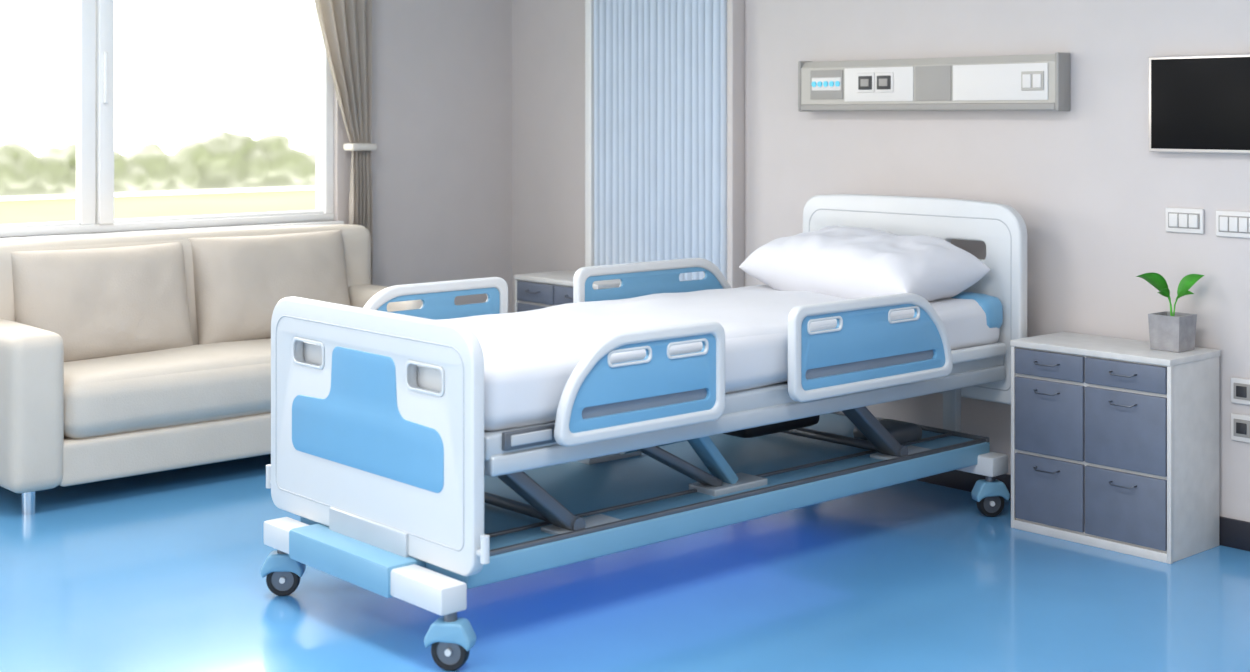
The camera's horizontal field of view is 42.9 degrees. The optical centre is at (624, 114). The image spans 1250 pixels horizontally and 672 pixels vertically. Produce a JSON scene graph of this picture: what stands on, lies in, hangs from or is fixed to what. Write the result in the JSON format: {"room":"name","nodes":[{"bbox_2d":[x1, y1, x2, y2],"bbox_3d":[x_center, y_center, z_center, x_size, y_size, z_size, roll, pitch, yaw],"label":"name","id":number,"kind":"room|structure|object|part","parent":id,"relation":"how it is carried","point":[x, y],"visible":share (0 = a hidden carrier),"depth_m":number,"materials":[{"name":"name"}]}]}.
{"room":"hospital room","nodes":[
{"label":"hospital room","id":0,"kind":"room"},
{"bbox_2d":[2,0,511,312],"bbox_3d":[-3.145,0.075,6.128,7.080,2.950,0.200,0,0,-42],"label":"wall","id":1,"kind":"structure","parent":0,"point":[441,121],"depth_m":7.97,"materials":[{"name":"paint"}]},
{"bbox_2d":[0,0,322,228],"bbox_3d":[-2.406,-0.220,6.723,2.595,1.380,0.100,0,0,-42],"label":"window","id":2,"kind":"structure","parent":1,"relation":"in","point":[105,54],"depth_m":6.82,"materials":[{"name":"white plastic"}]},
{"bbox_3d":[-2.317,-0.220,6.829,0.066,1.380,0.060,0,0,-42],"label":"sash","id":3,"kind":"part","parent":2,"relation":"part of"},
{"bbox_3d":[-2.248,-0.220,6.862,0.068,1.380,0.062,0,0,-42],"label":"sash","id":4,"kind":"part","parent":2,"relation":"part of","materials":[{"name":"white plastic"}]},
{"bbox_3d":[-2.419,0.463,6.737,2.595,0.015,0.040,0,0,-42],"label":"sash rails","id":5,"kind":"part","parent":2,"relation":"part of","materials":[{"name":"white plastic"}]},
{"bbox_2d":[0,12,333,237],"bbox_3d":[-2.420,-0.223,6.743,2.680,1.455,0.090,0,0,-42],"label":"frame","id":6,"kind":"object","parent":1,"relation":"attached to","point":[324,79],"visible":0.91,"depth_m":7.58,"materials":[{"name":"white plastic"}]},
{"bbox_2d":[0,221,343,241],"bbox_3d":[-2.374,0.520,6.684,2.730,0.030,0.060,0,0,-42],"label":"sill","id":7,"kind":"structure","parent":1,"relation":"attached to","point":[318,222],"depth_m":6.95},
{"bbox_2d":[314,0,376,284],"bbox_3d":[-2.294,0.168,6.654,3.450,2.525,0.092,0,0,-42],"label":"drape","id":8,"kind":"object","parent":1,"relation":"hanging from","point":[345,25],"visible":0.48,"depth_m":7.55,"materials":[{"name":"beige fabric"}]},
{"bbox_2d":[0,454,1249,671],"bbox_3d":[-0.232,1.500,2.720,6.880,0.100,8.765,0,0,-42],"label":"floor","id":9,"kind":"structure","parent":0,"point":[160,571],"depth_m":4.74,"materials":[{"name":"blue laminate"}]},
{"bbox_2d":[0,224,421,514],"bbox_3d":[-1.726,0.973,6.592,1.919,0.955,0.766,0,0,-42],"label":"sofa","id":10,"kind":"object","parent":9,"relation":"on","point":[128,354],"visible":0.66,"depth_m":6.27,"materials":[{"name":"beige fabric"}]},
{"bbox_3d":[-2.169,1.405,5.787,0.052,0.090,0.052,0,0,-42],"label":"leg","id":11,"kind":"part","parent":10,"relation":"part of","materials":[{"name":"silver metal"}]},
{"bbox_3d":[-2.360,1.080,6.022,0.212,0.582,0.753,0,0,-42],"label":"arm","id":12,"kind":"part","parent":10,"relation":"part of","materials":[{"name":"beige fabric"}]},
{"bbox_2d":[11,242,192,361],"bbox_3d":[-2.111,0.768,6.442,0.730,0.463,0.279,0,0,-42],"label":"cushion","id":13,"kind":"object","parent":10,"relation":"on","point":[105,300],"depth_m":6.35,"materials":[{"name":"fabric"}]},
{"bbox_2d":[64,338,270,438],"bbox_3d":[-1.660,1.092,6.517,1.505,0.284,0.563,0,0,-42],"label":"seat cushion","id":14,"kind":"object","parent":10,"relation":"on","point":[188,388],"depth_m":6.16,"materials":[{"name":"beige fabric"}]},
{"bbox_3d":[-1.905,0.938,6.801,1.855,0.885,0.210,0,0,-42],"label":"backrest","id":15,"kind":"part","parent":10,"relation":"part of","materials":[{"name":"beige fabric"}]},
{"bbox_2d":[188,230,350,343],"bbox_3d":[-1.538,0.754,6.952,0.745,0.464,0.284,0,0,-42],"label":"cushion","id":16,"kind":"object","parent":10,"relation":"on","point":[237,279],"depth_m":6.79,"materials":[{"name":"fabric"}]},
{"bbox_3d":[-1.089,1.075,7.159,0.212,0.592,0.753,0,0,-42],"label":"arm","id":17,"kind":"part","parent":10,"relation":"part of","materials":[{"name":"beige fabric"}]},
{"bbox_2d":[514,270,619,311],"bbox_3d":[-0.211,1.105,7.451,0.351,0.690,0.610,0,0,-42],"label":"nightstand","id":18,"kind":"object","parent":9,"relation":"on","point":[533,291],"visible":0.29,"depth_m":7.44,"materials":[{"name":"painted wood"},{"name":"metal"}]},
{"bbox_3d":[-0.317,1.115,7.356,0.014,0.670,0.610,0,0,-42],"label":"frame","id":19,"kind":"part","parent":18,"relation":"part of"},
{"bbox_3d":[-0.418,1.026,7.470,0.018,0.267,0.270,0,0,-42],"label":"drawer","id":20,"kind":"part","parent":18,"relation":"part of","materials":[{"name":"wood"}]},
{"bbox_3d":[-0.418,0.835,7.470,0.018,0.091,0.270,0,0,-42],"label":"drawer","id":21,"kind":"part","parent":18,"relation":"part of","materials":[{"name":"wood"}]},
{"bbox_3d":[-0.224,0.835,7.253,0.018,0.091,0.296,0,0,-42],"label":"drawer","id":22,"kind":"part","parent":18,"relation":"part of","materials":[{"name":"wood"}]},
{"bbox_2d":[261,194,1026,670],"bbox_3d":[0.132,0.882,5.320,2.560,1.134,1.162,0,0,-42],"label":"hospital bed","id":23,"kind":"object","parent":9,"relation":"on","point":[439,450],"visible":1,"depth_m":4.85,"materials":[{"name":"white plastic"}]},
{"bbox_3d":[-0.713,1.190,4.534,0.060,0.080,0.400,0,0,-42],"label":"foot post","id":24,"kind":"part","parent":23,"relation":"part of","materials":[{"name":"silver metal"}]},
{"bbox_3d":[-0.735,0.886,4.557,0.042,0.657,1.060,0,0,-42],"label":"footboard","id":25,"kind":"part","parent":23,"relation":"part of","materials":[{"name":"white plastic"}]},
{"bbox_3d":[-0.666,0.715,5.300,0.678,0.310,0.036,0,0,-42],"label":"rail foot frame","id":26,"kind":"part","parent":23,"relation":"part of","materials":[{"name":"white plastic"}]},
{"bbox_3d":[-0.666,0.715,5.300,0.619,0.250,0.016,0,0,-42],"label":"rail foot panel","id":27,"kind":"part","parent":23,"relation":"part of","materials":[{"name":"blue plastic"}]},
{"bbox_3d":[-0.457,1.308,4.157,0.036,0.045,0.036,0,0,-42],"label":"caster stem","id":28,"kind":"part","parent":23,"relation":"part of","materials":[{"name":"metal"}]},
{"bbox_3d":[-0.257,0.870,4.293,0.180,0.050,0.016,0,0,-42],"label":"trim","id":29,"kind":"part","parent":23,"relation":"part of","materials":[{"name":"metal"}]},
{"bbox_2d":[511,429,551,446],"bbox_3d":[-0.254,0.870,4.290,0.140,0.030,0.015,0,0,-42],"label":"frame","id":30,"kind":"object","parent":23,"relation":"attached to","point":[520,437],"depth_m":4.28,"materials":[{"name":"white metal"}]},
{"bbox_3d":[-0.258,1.058,4.444,0.279,0.239,0.085,0,0,-42],"label":"lift arm","id":31,"kind":"part","parent":23,"relation":"part of","materials":[{"name":"metal"}]},
{"bbox_3d":[-0.120,1.181,4.568,0.230,0.014,0.110,0,0,-42],"label":"pivot plate","id":32,"kind":"part","parent":23,"relation":"part of","materials":[{"name":"silver metal"}]},
{"bbox_3d":[0.136,0.711,6.017,0.843,0.318,0.036,0,0,-42],"label":"rail head frame","id":33,"kind":"part","parent":23,"relation":"part of","materials":[{"name":"white plastic"}]},
{"bbox_3d":[0.194,1.085,5.372,0.551,0.046,0.036,0,0,-42],"label":"motor rod","id":34,"kind":"part","parent":23,"relation":"part of","materials":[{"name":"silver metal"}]},
{"bbox_3d":[0.136,0.711,6.017,0.784,0.258,0.016,0,0,-42],"label":"rail head panel","id":35,"kind":"part","parent":23,"relation":"part of","materials":[{"name":"blue plastic"}]},
{"bbox_3d":[0.184,0.757,5.338,2.350,0.226,0.983,0,0,-42],"label":"mattress and sheet","id":36,"kind":"part","parent":23,"relation":"part of","materials":[{"name":"white fabric"}]},
{"bbox_3d":[0.262,1.062,5.003,0.199,0.221,0.080,0,0,-42],"label":"tilt arm","id":37,"kind":"part","parent":23,"relation":"part of","materials":[{"name":"blue metal"}]},
{"bbox_3d":[0.511,1.075,5.655,0.400,0.090,0.160,0,0,-42],"label":"lift motor","id":38,"kind":"part","parent":23,"relation":"part of","materials":[{"name":"black plastic"}]},
{"bbox_2d":[739,226,990,301],"bbox_3d":[0.880,0.573,5.918,0.481,0.294,0.830,0,0,-42],"label":"pillow","id":39,"kind":"object","parent":23,"relation":"on","point":[838,263],"depth_m":5.73,"materials":[{"name":"fabric"}]},
{"bbox_3d":[0.831,1.058,5.417,0.279,0.239,0.085,0,0,-42],"label":"lift arm","id":40,"kind":"part","parent":23,"relation":"part of","materials":[{"name":"metal"}]},
{"bbox_3d":[0.968,1.181,5.541,0.230,0.014,0.110,0,0,-42],"label":"pivot plate","id":41,"kind":"part","parent":23,"relation":"part of","materials":[{"name":"silver metal"}]},
{"bbox_3d":[1.092,0.682,6.130,0.050,0.735,1.050,0,0,-42],"label":"headboard","id":42,"kind":"part","parent":23,"relation":"part of","materials":[{"name":"white plastic"}]},
{"bbox_3d":[1.319,1.308,5.741,0.036,0.045,0.036,0,0,-42],"label":"caster stem","id":43,"kind":"part","parent":23,"relation":"part of","materials":[{"name":"metal"}]},
{"bbox_2d":[1010,332,1219,563],"bbox_3d":[1.670,1.120,5.460,0.351,0.660,0.610,0,0,-42],"label":"nightstand","id":44,"kind":"object","parent":9,"relation":"on","point":[1115,441],"visible":1,"depth_m":5.31,"materials":[{"name":"wood"}]},
{"bbox_3d":[1.448,1.222,5.465,0.026,0.011,0.095,0,0,-42],"label":"pull handle","id":45,"kind":"part","parent":44,"relation":"part of","materials":[{"name":"grey metal"}]},
{"bbox_3d":[1.448,0.955,5.465,0.026,0.011,0.095,0,0,-42],"label":"pull handle","id":46,"kind":"part","parent":44,"relation":"part of","materials":[{"name":"silver metal"}]},
{"bbox_3d":[1.448,0.857,5.465,0.026,0.011,0.095,0,0,-42],"label":"pull handle","id":47,"kind":"part","parent":44,"relation":"part of","materials":[{"name":"silver metal"}]},
{"bbox_3d":[1.463,1.298,5.479,0.018,0.228,0.270,0,0,-42],"label":"drawer","id":48,"kind":"part","parent":44,"relation":"part of","materials":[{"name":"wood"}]},
{"bbox_3d":[1.463,1.044,5.479,0.018,0.255,0.270,0,0,-42],"label":"drawer","id":49,"kind":"part","parent":44,"relation":"part of","materials":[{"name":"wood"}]},
{"bbox_3d":[1.463,0.862,5.479,0.018,0.087,0.270,0,0,-42],"label":"drawer","id":50,"kind":"part","parent":44,"relation":"part of","materials":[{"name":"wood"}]},
{"bbox_3d":[1.642,1.222,5.248,0.026,0.011,0.095,0,0,-42],"label":"pull handle","id":51,"kind":"part","parent":44,"relation":"part of","materials":[{"name":"grey metal"}]},
{"bbox_3d":[1.642,0.955,5.248,0.026,0.011,0.095,0,0,-42],"label":"pull handle","id":52,"kind":"part","parent":44,"relation":"part of","materials":[{"name":"grey metal"}]},
{"bbox_3d":[1.642,0.857,5.248,0.026,0.011,0.095,0,0,-42],"label":"pull handle","id":53,"kind":"part","parent":44,"relation":"part of","materials":[{"name":"silver metal"}]},
{"bbox_3d":[1.657,1.298,5.262,0.018,0.228,0.296,0,0,-42],"label":"drawer","id":54,"kind":"part","parent":44,"relation":"part of","materials":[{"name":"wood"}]},
{"bbox_3d":[1.657,1.044,5.262,0.018,0.255,0.296,0,0,-42],"label":"drawer","id":55,"kind":"part","parent":44,"relation":"part of","materials":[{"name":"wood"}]},
{"bbox_3d":[1.657,0.862,5.262,0.018,0.087,0.296,0,0,-42],"label":"drawer","id":56,"kind":"part","parent":44,"relation":"part of","materials":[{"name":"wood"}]},
{"bbox_2d":[1136,272,1203,351],"bbox_3d":[1.829,0.657,5.337,0.204,0.262,0.139,0,0,-42],"label":"potted plant","id":57,"kind":"object","parent":44,"relation":"on","point":[1171,331],"visible":1,"depth_m":5.33,"materials":[{"name":"green plant"}]},
{"bbox_3d":[1.833,0.646,5.350,0.027,0.086,0.007,0,0,-27],"label":"stem","id":58,"kind":"part","parent":57,"relation":"part of","materials":[{"name":"green plant"}]},
{"bbox_3d":[1.843,0.730,5.354,0.115,0.118,0.115,0,0,-42],"label":"pot","id":59,"kind":"part","parent":57,"relation":"part of","materials":[{"name":"concrete"}]},
{"bbox_2d":[512,0,1249,521],"bbox_3d":[2.407,0.075,5.080,0.200,2.950,8.765,0,0,-42],"label":"wall","id":60,"kind":"structure","parent":0,"point":[1089,192],"depth_m":6.04,"materials":[{"name":"paint"}]},
{"bbox_2d":[585,0,743,287],"bbox_3d":[0.160,0.125,7.373,0.088,2.650,1.020,0,0,-42],"label":"pleated curtain","id":61,"kind":"object","parent":60,"relation":"attached to","point":[664,79],"visible":0.5,"depth_m":7.29,"materials":[{"name":"fabric"}]},
{"bbox_2d":[798,52,1069,110],"bbox_3d":[1.173,-0.121,6.240,0.092,0.212,1.260,0,0,-42],"label":"bedhead wall panel","id":62,"kind":"object","parent":60,"relation":"attached to","point":[1042,81],"visible":1,"depth_m":6.15,"materials":[{"name":"white plastic"}]},
{"bbox_3d":[0.833,-0.128,6.567,0.008,0.055,0.158,0,0,-42],"label":"button panel","id":63,"kind":"part","parent":62,"relation":"part of","materials":[{"name":"plastic"}]},
{"bbox_2d":[858,76,871,89],"bbox_3d":[0.968,-0.130,6.408,0.006,0.055,0.070,0,0,-42],"label":"socket","id":64,"kind":"object","parent":62,"relation":"attached to","point":[864,82],"depth_m":6.40,"materials":[{"name":"grey plastic"}]},
{"bbox_3d":[0.971,-0.130,6.411,0.009,0.080,0.090,0,0,-42],"label":"socket plate","id":65,"kind":"part","parent":62,"relation":"part of","materials":[{"name":"white plastic"}]},
{"bbox_3d":[1.035,-0.130,6.340,0.009,0.080,0.090,0,0,-42],"label":"socket plate","id":66,"kind":"part","parent":62,"relation":"part of","materials":[{"name":"white plastic"}]},
{"bbox_2d":[877,75,890,89],"bbox_3d":[1.031,-0.130,6.338,0.006,0.055,0.070,0,0,-42],"label":"socket","id":67,"kind":"object","parent":62,"relation":"attached to","point":[883,81],"depth_m":6.33,"materials":[{"name":"grey plastic"}]},
{"bbox_3d":[1.158,-0.031,6.227,0.033,0.028,1.230,0,0,-42],"label":"rail","id":68,"kind":"part","parent":62,"relation":"part of","materials":[{"name":"grey metal"}]},
{"bbox_3d":[1.399,-0.122,5.939,0.006,0.135,0.420,0,0,-42],"label":"plate wide","id":69,"kind":"part","parent":62,"relation":"part of","materials":[{"name":"white plastic"}]},
{"bbox_2d":[916,470,1249,550],"bbox_3d":[2.888,1.403,4.380,0.015,0.095,7.080,0,0,-42],"label":"baseboard","id":70,"kind":"structure","parent":60,"relation":"attached to","point":[1233,533],"depth_m":5.98,"materials":[{"name":"grey"}]},
{"bbox_2d":[1166,207,1203,233],"bbox_3d":[1.920,0.362,5.459,0.018,0.085,0.140,0,0,-42],"label":"light switch","id":71,"kind":"object","parent":60,"relation":"attached to","point":[1179,220],"visible":1,"depth_m":5.45,"materials":[{"name":"white plastic"}]},
{"bbox_2d":[1149,54,1249,153],"bbox_3d":[2.034,-0.037,5.309,0.046,0.330,0.605,0,0,-42],"label":"television","id":72,"kind":"object","parent":60,"relation":"attached to","point":[1198,103],"visible":1,"depth_m":5.38,"materials":[{"name":"black plastic"}]},
{"bbox_2d":[1216,210,1249,237],"bbox_3d":[2.063,0.366,5.299,0.018,0.088,0.200,0,0,-42],"label":"light switch","id":73,"kind":"object","parent":60,"relation":"attached to","point":[1236,224],"visible":1,"depth_m":5.32,"materials":[{"name":"white plastic"}]},
{"bbox_2d":[1231,413,1249,442],"bbox_3d":[2.076,1.045,5.286,0.017,0.090,0.130,0,0,-42],"label":"wall outlet","id":74,"kind":"object","parent":60,"relation":"attached to","point":[1240,424],"visible":1,"depth_m":5.30,"materials":[{"name":"white plastic"}]},
{"bbox_2d":[1236,422,1246,434],"bbox_3d":[2.054,1.045,5.301,0.005,0.036,0.036,0,0,-42],"label":"socket","id":75,"kind":"object","parent":74,"relation":"attached to","point":[1241,427],"depth_m":5.30,"materials":[{"name":"grey plastic"}]},
{"bbox_2d":[1231,377,1249,404],"bbox_3d":[2.076,0.922,5.286,0.017,0.085,0.130,0,0,-42],"label":"wall outlet","id":76,"kind":"object","parent":60,"relation":"attached to","point":[1240,388],"visible":1,"depth_m":5.30,"materials":[{"name":"white plastic"}]},
{"bbox_2d":[1236,386,1246,397],"bbox_3d":[2.054,0.922,5.301,0.005,0.036,0.036,0,0,-42],"label":"socket","id":77,"kind":"object","parent":76,"relation":"attached to","point":[1241,391],"depth_m":5.30,"materials":[{"name":"grey plastic"}]},
{"label":"outside","id":78,"kind":"structure","parent":0,"visible":0},
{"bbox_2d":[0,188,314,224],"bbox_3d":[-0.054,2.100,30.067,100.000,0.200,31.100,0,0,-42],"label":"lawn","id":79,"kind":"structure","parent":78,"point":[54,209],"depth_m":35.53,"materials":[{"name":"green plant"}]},
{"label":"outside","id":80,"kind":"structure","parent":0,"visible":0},
{"bbox_2d":[0,130,314,197],"bbox_3d":[-10.486,1.209,43.481,39.252,1.682,1.519,0,0,-42],"label":"trees","id":81,"kind":"object","parent":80,"point":[224,160],"visible":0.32,"depth_m":41.84,"materials":[{"name":"green plant"}]}
]}

